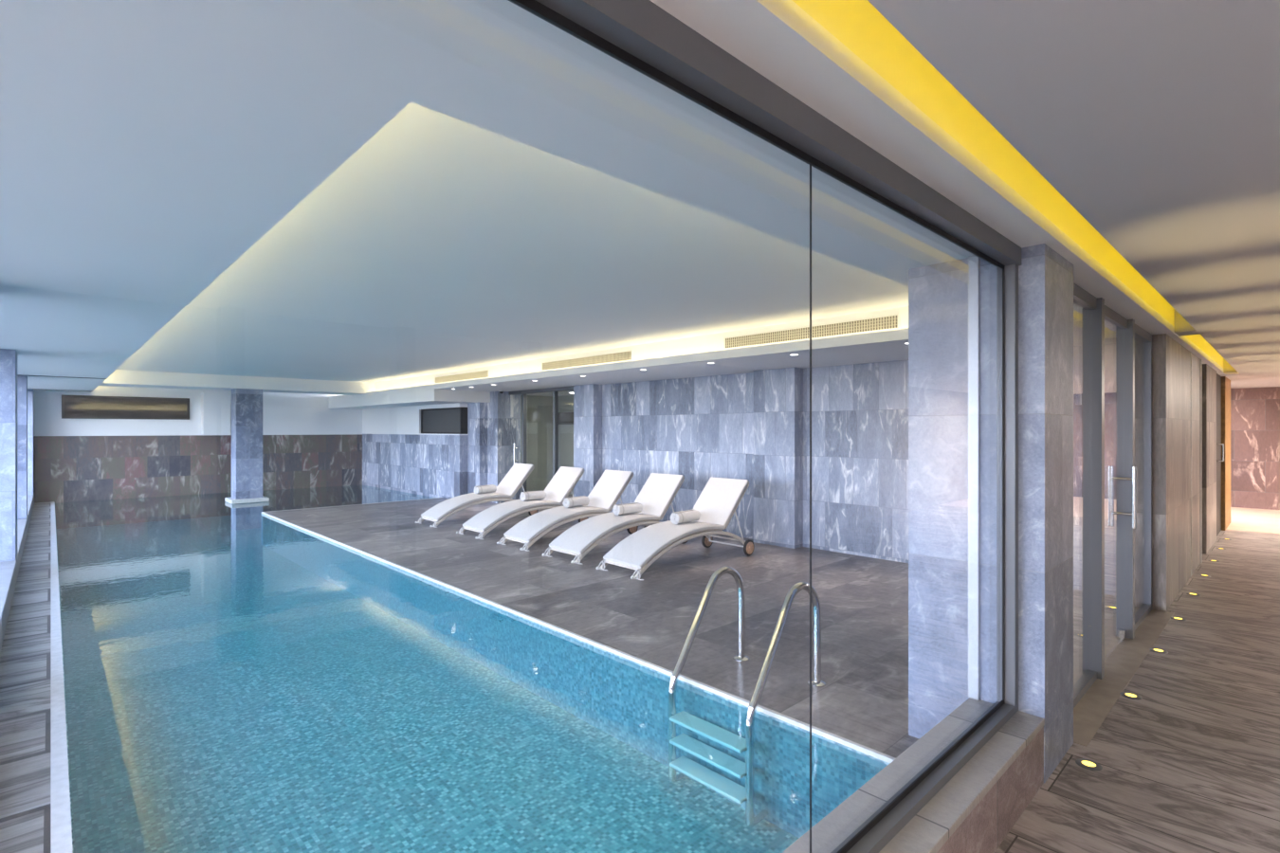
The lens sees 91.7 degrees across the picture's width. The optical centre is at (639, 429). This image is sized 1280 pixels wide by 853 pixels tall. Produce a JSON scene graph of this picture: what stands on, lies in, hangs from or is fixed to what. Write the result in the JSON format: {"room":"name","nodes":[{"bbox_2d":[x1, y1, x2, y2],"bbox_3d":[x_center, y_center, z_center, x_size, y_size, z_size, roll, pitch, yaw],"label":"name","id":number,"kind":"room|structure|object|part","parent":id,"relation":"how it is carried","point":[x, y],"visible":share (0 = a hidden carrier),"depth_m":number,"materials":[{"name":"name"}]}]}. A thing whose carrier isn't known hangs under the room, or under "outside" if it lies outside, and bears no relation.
{"room":"spa corridor","nodes":[
{"label":"spa corridor","id":0,"kind":"room"},
{"bbox_2d":[0,501,50,852],"bbox_3d":[-6.919,1.950,7.117,0.300,0.700,17.950,0,0,-43],"label":"floor","id":1,"kind":"structure","parent":0,"point":[25,655],"depth_m":3.62,"materials":[{"name":"wood"}]},
{"bbox_2d":[0,493,34,653],"bbox_3d":[-7.343,1.540,6.714,0.890,0.320,17.950,0,0,-43],"label":"wall ledge","id":2,"kind":"object","parent":1,"relation":"on","point":[9,570],"visible":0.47,"depth_m":6.05,"materials":[{"name":"white paint"}]},
{"bbox_2d":[0,348,17,562],"bbox_3d":[-7.081,0.270,6.467,0.830,2.220,0.570,0,0,-43],"label":"stone pier","id":3,"kind":"object","parent":2,"relation":"on","point":[8,357],"visible":1,"depth_m":6.51,"materials":[{"name":"grey stone"}]},
{"bbox_2d":[17,374,27,519],"bbox_3d":[-9.979,0.270,9.521,0.830,2.220,0.550,0,0,-43],"label":"stone pier","id":4,"kind":"object","parent":2,"relation":"on","point":[22,380],"visible":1,"depth_m":9.57,"materials":[{"name":"grey stone"}]},
{"bbox_2d":[27,388,33,495],"bbox_3d":[-13.225,0.270,12.941,0.830,2.220,0.780,0,0,-43],"label":"stone pier","id":5,"kind":"object","parent":2,"relation":"on","point":[29,391],"visible":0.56,"depth_m":12.92,"materials":[{"name":"grey stone"}]},
{"bbox_2d":[50,501,73,852],"bbox_3d":[-6.858,1.948,7.271,0.060,0.704,17.810,0,0,-43],"label":"coping","id":6,"kind":"object","parent":1,"relation":"on","point":[61,835],"visible":1,"depth_m":3.28,"materials":[{"name":"stone"}]},
{"bbox_2d":[33,434,362,503],"bbox_3d":[-10.939,1.225,15.813,8.500,2.150,0.200,0,0,-43],"label":"wall","id":7,"kind":"structure","parent":0,"point":[65,468],"depth_m":15.17,"materials":[{"name":"stone"}]},
{"bbox_2d":[33,385,362,435],"bbox_3d":[-10.818,-0.550,15.686,8.500,1.400,0.550,0,0,-43],"label":"wall","id":8,"kind":"structure","parent":0,"point":[210,410],"depth_m":15.48,"materials":[{"name":"white paint"}]},
{"bbox_2d":[61,394,189,420],"bbox_3d":[-12.047,-0.505,14.643,2.328,0.530,0.090,0,0,-43],"label":"window","id":9,"kind":"structure","parent":8,"relation":"in","point":[73,407],"depth_m":14.58,"materials":[{"name":"brown glass"}]},
{"bbox_2d":[99,369,375,395],"bbox_3d":[-8.957,-1.040,14.247,5.280,0.280,1.000,0,0,-43],"label":"ceiling beam","id":10,"kind":"structure","parent":0,"point":[118,377],"depth_m":13.62,"materials":[{"name":"white paint"}]},
{"bbox_2d":[231,388,262,499],"bbox_3d":[-8.857,0.660,13.997,0.520,3.120,0.500,0,0,-43],"label":"pillar","id":11,"kind":"structure","parent":0,"point":[246,404],"depth_m":13.81,"materials":[{"name":"grey stone"}]},
{"bbox_2d":[224,495,269,504],"bbox_3d":[-8.857,1.584,13.997,0.720,0.088,0.700,0,0,-43],"label":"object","id":12,"kind":"structure","parent":11,"relation":"attached to","point":[231,501],"depth_m":13.74,"materials":[{"name":"stone"}]},
{"bbox_2d":[362,434,467,498],"bbox_3d":[-5.766,1.215,16.427,0.950,2.170,6.030,0,0,-43],"label":"wall","id":13,"kind":"structure","parent":0,"point":[429,466],"depth_m":15.51,"materials":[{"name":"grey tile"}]},
{"bbox_2d":[420,407,467,434],"bbox_3d":[-4.671,-0.198,14.779,0.230,0.605,2.130,0,0,-43],"label":"television","id":14,"kind":"object","parent":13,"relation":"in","point":[447,420],"depth_m":14.61,"materials":[{"name":"black plastic"}]},
{"bbox_2d":[362,402,467,433],"bbox_3d":[-5.766,-0.360,16.427,0.950,0.940,6.030,0,0,-43],"label":"wall","id":15,"kind":"structure","parent":0,"point":[399,419],"depth_m":16.45,"materials":[{"name":"white paint"}]},
{"bbox_2d":[33,433,361,436],"bbox_3d":[-11.094,0.138,15.576,7.950,0.025,0.130,0,0,-43],"label":"trim ledge","id":16,"kind":"object","parent":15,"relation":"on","point":[357,433],"visible":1,"depth_m":14.99,"materials":[{"name":"white paint"}]},
{"bbox_2d":[361,433,468,435],"bbox_3d":[-5.760,0.117,16.399,0.980,0.025,6.020,0,0,-43],"label":"ledge","id":17,"kind":"object","parent":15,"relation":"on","point":[361,433],"visible":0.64,"depth_m":15.42,"materials":[{"name":"white paint"}]},
{"bbox_2d":[116,102,908,383],"bbox_3d":[-4.107,-1.090,9.957,7.450,0.340,17.900,0,0,-43],"label":"ceiling","id":18,"kind":"structure","parent":0,"point":[444,243],"depth_m":4.70,"materials":[{"name":"white paint"}]},
{"bbox_2d":[520,395,552,493],"bbox_3d":[-1.183,0.300,13.594,1.600,2.600,4.550,0,0,-43],"label":"glass pane","id":19,"kind":"structure","parent":0,"point":[539,409],"depth_m":15.37,"materials":[{"name":"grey glass"}]},
{"bbox_2d":[558,395,573,494],"bbox_3d":[-0.656,0.300,14.129,0.100,2.600,4.400,0,0,-43],"label":"glass pane","id":20,"kind":"structure","parent":0,"point":[565,403],"depth_m":15.27,"materials":[{"name":"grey glass"}]},
{"bbox_2d":[558,412,573,424],"bbox_3d":[-0.703,-0.270,14.084,0.030,0.300,4.400,0,0,-43],"label":"trim","id":21,"kind":"structure","parent":20,"relation":"attached to","point":[564,418],"depth_m":15.23,"materials":[{"name":"grey metal"}]},
{"bbox_2d":[0,0,1279,400],"bbox_3d":[-0.439,-1.005,10.268,22.100,0.350,22.500,0,0,-43],"label":"ceiling","id":22,"kind":"structure","parent":0,"point":[147,146],"depth_m":1.80,"materials":[{"name":"white paint"}]},
{"bbox_2d":[28,375,106,391],"bbox_3d":[-10.727,-0.837,11.595,0.940,0.010,4.590,0,0,-43],"label":"trim","id":23,"kind":"structure","parent":22,"relation":"attached to","point":[28,375],"depth_m":10.08,"materials":[{"name":"white paint"}]},
{"bbox_2d":[329,389,490,409],"bbox_3d":[-6.014,-0.710,15.730,1.470,0.240,6.700,0,0,-43],"label":"ceiling box","id":24,"kind":"object","parent":22,"relation":"attached to","point":[425,397],"visible":0.79,"depth_m":13.83,"materials":[{"name":"white paint"}]},
{"bbox_2d":[434,369,489,383],"bbox_3d":[-3.604,-1.045,12.433,0.012,0.160,2.240,0,0,-43],"label":"ceiling vent","id":25,"kind":"object","parent":22,"relation":"in","point":[484,374],"visible":0.99,"depth_m":12.35,"materials":[{"name":"beige metal"}]},
{"bbox_2d":[541,349,632,371],"bbox_3d":[-0.875,-1.045,9.557,0.012,0.160,2.230,0,0,-43],"label":"ceiling vent","id":26,"kind":"object","parent":22,"relation":"in","point":[622,356],"visible":1,"depth_m":9.46,"materials":[{"name":"beige metal"}]},
{"bbox_2d":[723,312,899,349],"bbox_3d":[1.765,-1.045,6.776,0.012,0.160,2.160,0,0,-43],"label":"ceiling vent","id":27,"kind":"object","parent":22,"relation":"in","point":[891,321],"visible":0.99,"depth_m":6.64,"materials":[{"name":"beige metal"}]},
{"bbox_2d":[1174,310,1199,336],"bbox_3d":[4.874,-0.965,5.469,0.300,0.230,0.225,0,0,-43],"label":"ceiling","id":28,"kind":"structure","parent":22,"relation":"attached to","point":[1182,327],"depth_m":5.43,"materials":[{"name":"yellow paint"}]},
{"bbox_2d":[263,494,1115,758],"bbox_3d":[-0.483,1.950,9.640,6.630,0.700,12.750,0,0,-43],"label":"deck","id":29,"kind":"object","parent":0,"point":[863,701],"visible":0.23,"depth_m":5.84,"materials":[{"name":"grey stone"}]},
{"bbox_2d":[54,502,889,852],"bbox_3d":[-4.381,1.960,9.629,6.900,0.720,18.000,0,0,-43],"label":"swimming pool","id":30,"kind":"object","parent":29,"relation":"in","point":[345,701],"visible":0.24,"depth_m":4.38,"materials":[{"name":"teal tile"}]},
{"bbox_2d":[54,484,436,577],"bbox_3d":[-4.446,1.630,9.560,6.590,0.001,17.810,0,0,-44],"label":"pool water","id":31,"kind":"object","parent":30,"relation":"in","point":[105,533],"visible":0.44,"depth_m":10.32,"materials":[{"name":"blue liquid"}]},
{"bbox_2d":[415,463,537,528],"bbox_3d":[-2.863,1.126,11.021,2.062,0.962,0.810,0,0,-42],"label":"sun lounger","id":32,"kind":"object","parent":29,"relation":"on","point":[510,484],"visible":0.83,"depth_m":10.94,"materials":[{"name":"white plastic"}]},
{"bbox_3d":[-3.031,1.367,10.893,1.400,0.323,0.560,0,0,-43],"label":"woven seat","id":33,"kind":"part","parent":32,"relation":"part of","materials":[{"name":"white fabric"}]},
{"bbox_3d":[-2.690,1.412,10.799,1.865,0.390,0.035,0,0,-43],"label":"rail","id":34,"kind":"part","parent":32,"relation":"part of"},
{"bbox_2d":[473,484,496,493],"bbox_3d":[-2.790,1.082,11.220,0.164,0.154,0.412,0,1,39],"label":"rolled towel","id":35,"kind":"object","parent":32,"relation":"on","point":[480,489],"visible":1,"depth_m":11.15,"materials":[{"name":"white fabric"}]},
{"bbox_3d":[-2.328,0.961,11.537,0.478,0.534,0.627,0,0,-43],"label":"frame","id":36,"kind":"part","parent":32,"relation":"part of","materials":[{"name":"white plastic"}]},
{"bbox_2d":[467,402,487,493],"bbox_3d":[-3.433,0.385,14.106,0.760,2.430,0.550,0,0,-43],"label":"stone pilaster","id":37,"kind":"object","parent":29,"relation":"on","point":[477,412],"visible":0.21,"depth_m":13.75,"materials":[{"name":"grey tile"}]},
{"bbox_2d":[487,391,520,503],"bbox_3d":[-3.023,0.385,13.805,0.580,2.430,0.450,0,0,-43],"label":"stone pilaster","id":38,"kind":"object","parent":29,"relation":"on","point":[503,430],"visible":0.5,"depth_m":13.60,"materials":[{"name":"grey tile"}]},
{"bbox_2d":[510,395,512,417],"bbox_3d":[-2.820,-0.520,13.664,0.060,0.500,0.034,0,0,-43],"label":"wall light","id":39,"kind":"object","parent":38,"relation":"attached to","point":[511,396],"visible":1,"depth_m":13.65,"materials":[{"name":"white plastic"}]},
{"bbox_2d":[511,395,512,416],"bbox_3d":[-2.810,-0.520,13.653,0.044,0.460,0.004,0,0,-43],"label":"diffuser","id":40,"kind":"object","parent":39,"relation":"attached to","point":[511,395],"depth_m":13.65,"materials":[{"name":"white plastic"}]},
{"bbox_2d":[456,466,587,539],"bbox_3d":[-1.842,1.126,9.946,2.062,0.962,0.810,0,0,-43],"label":"sun lounger","id":41,"kind":"object","parent":29,"relation":"on","point":[564,481],"visible":0.77,"depth_m":9.83,"materials":[{"name":"white fabric"}]},
{"bbox_3d":[-2.009,1.367,9.817,1.400,0.323,0.560,0,0,-43],"label":"woven seat","id":42,"kind":"part","parent":41,"relation":"part of","materials":[{"name":"white fabric"}]},
{"bbox_3d":[-1.667,1.412,9.725,1.865,0.390,0.035,0,0,-43],"label":"rail","id":43,"kind":"part","parent":41,"relation":"part of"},
{"bbox_2d":[519,490,546,501],"bbox_3d":[-1.740,1.082,10.115,0.164,0.154,0.412,0,1,45],"label":"rolled towel","id":44,"kind":"object","parent":41,"relation":"on","point":[532,495],"visible":1,"depth_m":10.05,"materials":[{"name":"white fabric"}]},
{"bbox_3d":[-1.312,0.961,10.466,0.478,0.534,0.627,0,0,-43],"label":"frame","id":45,"kind":"part","parent":41,"relation":"part of","materials":[{"name":"white plastic"}]},
{"bbox_2d":[508,385,573,492],"bbox_3d":[-2.022,0.385,12.753,0.116,2.430,2.455,0,0,-43],"label":"door","id":46,"kind":"structure","parent":29,"relation":"on","point":[555,391],"depth_m":12.44,"materials":[{"name":"grey metal"}]},
{"bbox_2d":[496,470,638,551],"bbox_3d":[-1.018,1.126,9.077,2.062,0.962,0.810,0,0,-42],"label":"sun lounger","id":47,"kind":"object","parent":29,"relation":"on","point":[608,490],"visible":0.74,"depth_m":8.97,"materials":[{"name":"white fabric"}]},
{"bbox_3d":[-1.186,1.367,8.949,1.400,0.323,0.560,0,0,-43],"label":"woven seat","id":48,"kind":"part","parent":47,"relation":"part of","materials":[{"name":"white fabric"}]},
{"bbox_3d":[-0.845,1.412,8.855,1.865,0.390,0.035,0,0,-43],"label":"rail","id":49,"kind":"part","parent":47,"relation":"part of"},
{"bbox_2d":[563,495,589,508],"bbox_3d":[-0.948,1.082,9.280,0.164,0.154,0.412,0,1,42],"label":"rolled towel","id":50,"kind":"object","parent":47,"relation":"on","point":[574,502],"visible":1,"depth_m":9.21,"materials":[{"name":"white fabric"}]},
{"bbox_3d":[-0.483,0.961,9.593,0.478,0.534,0.627,0,0,-43],"label":"frame","id":51,"kind":"part","parent":47,"relation":"part of","materials":[{"name":"white plastic"}]},
{"bbox_2d":[261,497,895,763],"bbox_3d":[-1.614,1.948,8.674,3.700,0.704,12.625,0,0,-43],"label":"coping","id":52,"kind":"object","parent":29,"relation":"on","point":[885,758],"visible":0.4,"depth_m":4.22,"materials":[{"name":"stone"}]},
{"bbox_2d":[573,384,602,496],"bbox_3d":[-0.985,0.385,11.686,0.200,2.430,0.590,0,0,-43],"label":"stone pilaster","id":53,"kind":"object","parent":29,"relation":"on","point":[587,398],"visible":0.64,"depth_m":11.53,"materials":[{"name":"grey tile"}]},
{"bbox_2d":[542,473,688,564],"bbox_3d":[-0.277,1.126,8.297,2.062,0.962,0.810,0,0,-44],"label":"sun lounger","id":54,"kind":"object","parent":29,"relation":"on","point":[659,491],"visible":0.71,"depth_m":8.18,"materials":[{"name":"white fabric"}]},
{"bbox_3d":[-0.441,1.367,8.165,1.400,0.323,0.560,0,0,-44],"label":"woven seat","id":55,"kind":"part","parent":54,"relation":"part of","materials":[{"name":"white fabric"}]},
{"bbox_3d":[-0.098,1.412,8.079,1.865,0.390,0.035,0,0,-44],"label":"rail","id":56,"kind":"part","parent":54,"relation":"part of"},
{"bbox_2d":[612,502,642,515],"bbox_3d":[-0.162,1.082,8.452,0.412,0.154,0.164,-1,1,-40],"label":"rolled towel","id":57,"kind":"object","parent":54,"relation":"on","point":[634,507],"visible":1,"depth_m":8.38,"materials":[{"name":"white fabric"}]},
{"bbox_3d":[0.244,0.961,8.826,0.478,0.534,0.627,0,0,-44],"label":"frame","id":58,"kind":"part","parent":54,"relation":"part of","materials":[{"name":"white plastic"}]},
{"bbox_2d":[596,477,754,580],"bbox_3d":[0.474,1.126,7.504,2.062,0.962,0.810,0,0,-42],"label":"sun lounger","id":59,"kind":"object","parent":29,"relation":"on","point":[720,499],"visible":0.98,"depth_m":7.47,"materials":[{"name":"white fabric"}]},
{"bbox_3d":[0.244,1.412,7.726,1.865,0.390,0.035,0,0,-42],"label":"rail","id":60,"kind":"part","parent":59,"relation":"part of","materials":[{"name":"white plastic"}]},
{"bbox_3d":[0.305,1.367,7.378,1.400,0.323,0.560,0,0,-42],"label":"woven seat","id":61,"kind":"part","parent":59,"relation":"part of","materials":[{"name":"white fabric"}]},
{"bbox_2d":[670,509,700,524],"bbox_3d":[0.566,1.082,7.685,0.164,0.154,0.412,0,1,45],"label":"rolled towel","id":62,"kind":"object","parent":59,"relation":"on","point":[676,518],"visible":1,"depth_m":7.60,"materials":[{"name":"white fabric"}]},
{"bbox_3d":[0.645,1.412,7.280,1.865,0.390,0.035,0,0,-42],"label":"rail","id":63,"kind":"part","parent":59,"relation":"part of","materials":[{"name":"white plastic"}]},
{"bbox_3d":[1.013,0.961,8.015,0.478,0.534,0.627,0,0,-42],"label":"frame","id":64,"kind":"part","parent":59,"relation":"part of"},
{"bbox_2d":[668,566,825,826],"bbox_3d":[0.657,1.566,3.884,0.810,1.272,0.700,0,0,-43],"label":"pool ladder","id":65,"kind":"object","parent":29,"relation":"attached to","point":[737,768],"visible":0.99,"depth_m":3.69,"materials":[{"name":"silver metal"}]},
{"bbox_3d":[0.454,1.552,4.098,0.748,1.245,0.047,0,0,-44],"label":"handrail","id":66,"kind":"part","parent":65,"relation":"part of","materials":[{"name":"silver metal"}]},
{"bbox_3d":[0.860,1.552,3.670,0.748,1.245,0.047,0,0,-44],"label":"handrail","id":67,"kind":"part","parent":65,"relation":"part of","materials":[{"name":"silver metal"}]},
{"bbox_2d":[753,367,803,548],"bbox_3d":[1.913,0.385,8.633,0.200,2.430,0.670,0,0,-43],"label":"stone pilaster","id":68,"kind":"object","parent":29,"relation":"on","point":[777,393],"visible":1,"depth_m":8.50,"materials":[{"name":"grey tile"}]},
{"bbox_2d":[602,343,1115,595],"bbox_3d":[2.063,0.380,8.816,0.270,2.440,8.050,0,0,-43],"label":"wall","id":69,"kind":"structure","parent":0,"point":[701,429],"depth_m":8.20,"materials":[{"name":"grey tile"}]},
{"bbox_2d":[936,726,1043,852],"bbox_3d":[-0.911,1.469,0.421,7.257,0.262,0.305,0,0,-43],"label":"wall","id":70,"kind":"structure","parent":0,"point":[983,831],"depth_m":2.42,"materials":[{"name":"stone"}]},
{"bbox_2d":[782,697,1044,852],"bbox_3d":[-0.912,1.321,0.421,7.257,0.033,0.314,0,0,-43],"label":"window sill","id":71,"kind":"structure","parent":70,"relation":"on","point":[929,830],"depth_m":2.26,"materials":[{"name":"grey stone"}]},
{"bbox_2d":[508,0,1021,852],"bbox_3d":[-0.899,0.233,0.407,7.257,2.145,0.090,0,0,-43],"label":"window","id":72,"kind":"structure","parent":71,"relation":"on","point":[641,35],"depth_m":1.93,"materials":[{"name":"grey metal"}]},
{"bbox_2d":[908,243,1073,783],"bbox_3d":[1.807,0.380,3.209,0.525,2.440,0.615,0,0,-43],"label":"stone pillar","id":73,"kind":"structure","parent":0,"point":[938,293],"depth_m":3.06,"materials":[{"name":"grey stone"}]},
{"bbox_2d":[968,256,980,700],"bbox_3d":[1.618,0.233,3.011,0.022,2.145,0.050,0,0,-43],"label":"trim","id":74,"kind":"structure","parent":73,"relation":"attached to","point":[974,262],"depth_m":3.00,"materials":[{"name":"silver metal"}]},
{"bbox_2d":[994,507,1279,852],"bbox_3d":[5.250,1.658,4.637,22.400,0.124,6.300,0,0,-43],"label":"floor","id":75,"kind":"structure","parent":0,"point":[1192,765],"depth_m":3.17,"materials":[{"name":"brown wood"}]},
{"bbox_2d":[1075,758,1102,770],"bbox_3d":[2.139,1.597,2.961,0.106,0.006,0.106,0,0,-43],"label":"floor light","id":76,"kind":"object","parent":75,"relation":"on","point":[1088,764],"visible":1,"depth_m":2.95,"materials":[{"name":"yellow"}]},
{"bbox_2d":[1119,692,1142,699],"bbox_3d":[2.945,1.597,3.725,0.106,0.006,0.106,0,0,-43],"label":"floor light","id":77,"kind":"object","parent":75,"relation":"on","point":[1128,695],"visible":1,"depth_m":3.71,"materials":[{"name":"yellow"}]},
{"bbox_2d":[1149,648,1168,654],"bbox_3d":[3.743,1.597,4.482,0.106,0.006,0.106,0,0,-43],"label":"floor light","id":78,"kind":"object","parent":75,"relation":"on","point":[1158,650],"visible":1,"depth_m":4.47,"materials":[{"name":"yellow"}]},
{"bbox_2d":[1170,617,1186,621],"bbox_3d":[4.540,1.597,5.239,0.106,0.006,0.106,0,0,-43],"label":"floor light","id":79,"kind":"object","parent":75,"relation":"on","point":[1174,618],"visible":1,"depth_m":5.23,"materials":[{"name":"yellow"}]},
{"bbox_2d":[1186,592,1200,596],"bbox_3d":[5.360,1.597,6.017,0.106,0.006,0.106,0,0,-43],"label":"floor light","id":80,"kind":"object","parent":75,"relation":"on","point":[1189,594],"visible":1,"depth_m":6.02,"materials":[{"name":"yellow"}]},
{"bbox_2d":[1152,333,1216,611],"bbox_3d":[6.354,0.380,7.323,5.100,2.440,0.324,0,0,-43],"label":"wall","id":81,"kind":"structure","parent":0,"point":[1171,361],"depth_m":6.02,"materials":[{"name":"brown wood"}]},
{"bbox_2d":[1073,282,1097,708],"bbox_3d":[2.512,0.380,3.624,1.070,2.440,0.060,0,0,-43],"label":"window","id":82,"kind":"structure","parent":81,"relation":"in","point":[1082,299],"depth_m":3.79,"materials":[{"name":"grey"}]},
{"bbox_2d":[1073,609,1173,747],"bbox_3d":[3.371,1.599,4.350,3.300,0.003,0.230,0,0,-43],"label":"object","id":83,"kind":"structure","parent":81,"relation":"attached to","point":[1123,659],"depth_m":4.01,"materials":[{"name":"beige stone"}]},
{"bbox_2d":[1081,297,1136,679],"bbox_3d":[3.336,0.380,4.406,1.185,2.440,0.181,0,0,-43],"label":"door","id":84,"kind":"structure","parent":83,"relation":"on","point":[1092,320],"depth_m":4.03,"materials":[{"name":"grey"}]},
{"bbox_3d":[2.937,0.380,4.024,0.080,2.440,0.105,0,0,-44],"label":"post","id":85,"kind":"part","parent":84,"relation":"part of","materials":[{"name":"grey metal"}]},
{"bbox_3d":[3.598,0.510,4.758,0.032,0.460,0.031,0,0,-44],"label":"pull handle","id":86,"kind":"part","parent":84,"relation":"part of","materials":[{"name":"silver metal"}]},
{"bbox_3d":[3.738,0.380,4.785,0.080,2.440,0.105,0,0,-44],"label":"post","id":87,"kind":"part","parent":84,"relation":"part of","materials":[{"name":"grey metal"}]},
{"bbox_3d":[3.701,0.510,4.649,0.032,0.460,0.031,0,0,-44],"label":"pull handle","id":88,"kind":"part","parent":84,"relation":"part of","materials":[{"name":"silver metal"}]},
{"bbox_2d":[1134,324,1151,630],"bbox_3d":[4.148,0.380,5.177,1.055,2.440,0.060,0,0,-43],"label":"window","id":89,"kind":"structure","parent":81,"relation":"in","point":[1142,338],"depth_m":5.33,"materials":[{"name":"grey"}]},
{"bbox_3d":[4.130,0.390,5.160,1.005,2.320,0.010,0,0,-44],"label":"glass pane","id":90,"kind":"part","parent":89,"relation":"part of","materials":[{"name":"clear glass"}]},
{"bbox_2d":[1190,352,1202,576],"bbox_3d":[6.294,0.380,7.190,1.030,2.440,0.234,0,0,-43],"label":"trim","id":91,"kind":"structure","parent":81,"relation":"attached to","point":[1191,353],"depth_m":7.41,"materials":[{"name":"black metal"}]},
{"bbox_2d":[1216,373,1230,536],"bbox_3d":[9.170,0.380,9.876,2.500,2.440,0.297,0,0,-43],"label":"door","id":92,"kind":"structure","parent":81,"relation":"in","point":[1223,383],"depth_m":9.80,"materials":[{"name":"black paint"}]},
{"bbox_3d":[8.441,0.340,9.046,0.021,0.265,0.098,0,0,-44],"label":"handle","id":93,"kind":"part","parent":92,"relation":"part of","materials":[{"name":"silver metal"}]},
{"bbox_2d":[1230,386,1279,510],"bbox_3d":[12.977,0.300,12.039,0.200,2.600,6.400,0,0,-43],"label":"wall","id":94,"kind":"structure","parent":0,"point":[1254,411],"depth_m":12.50,"materials":[{"name":"brown stone"}]}
]}

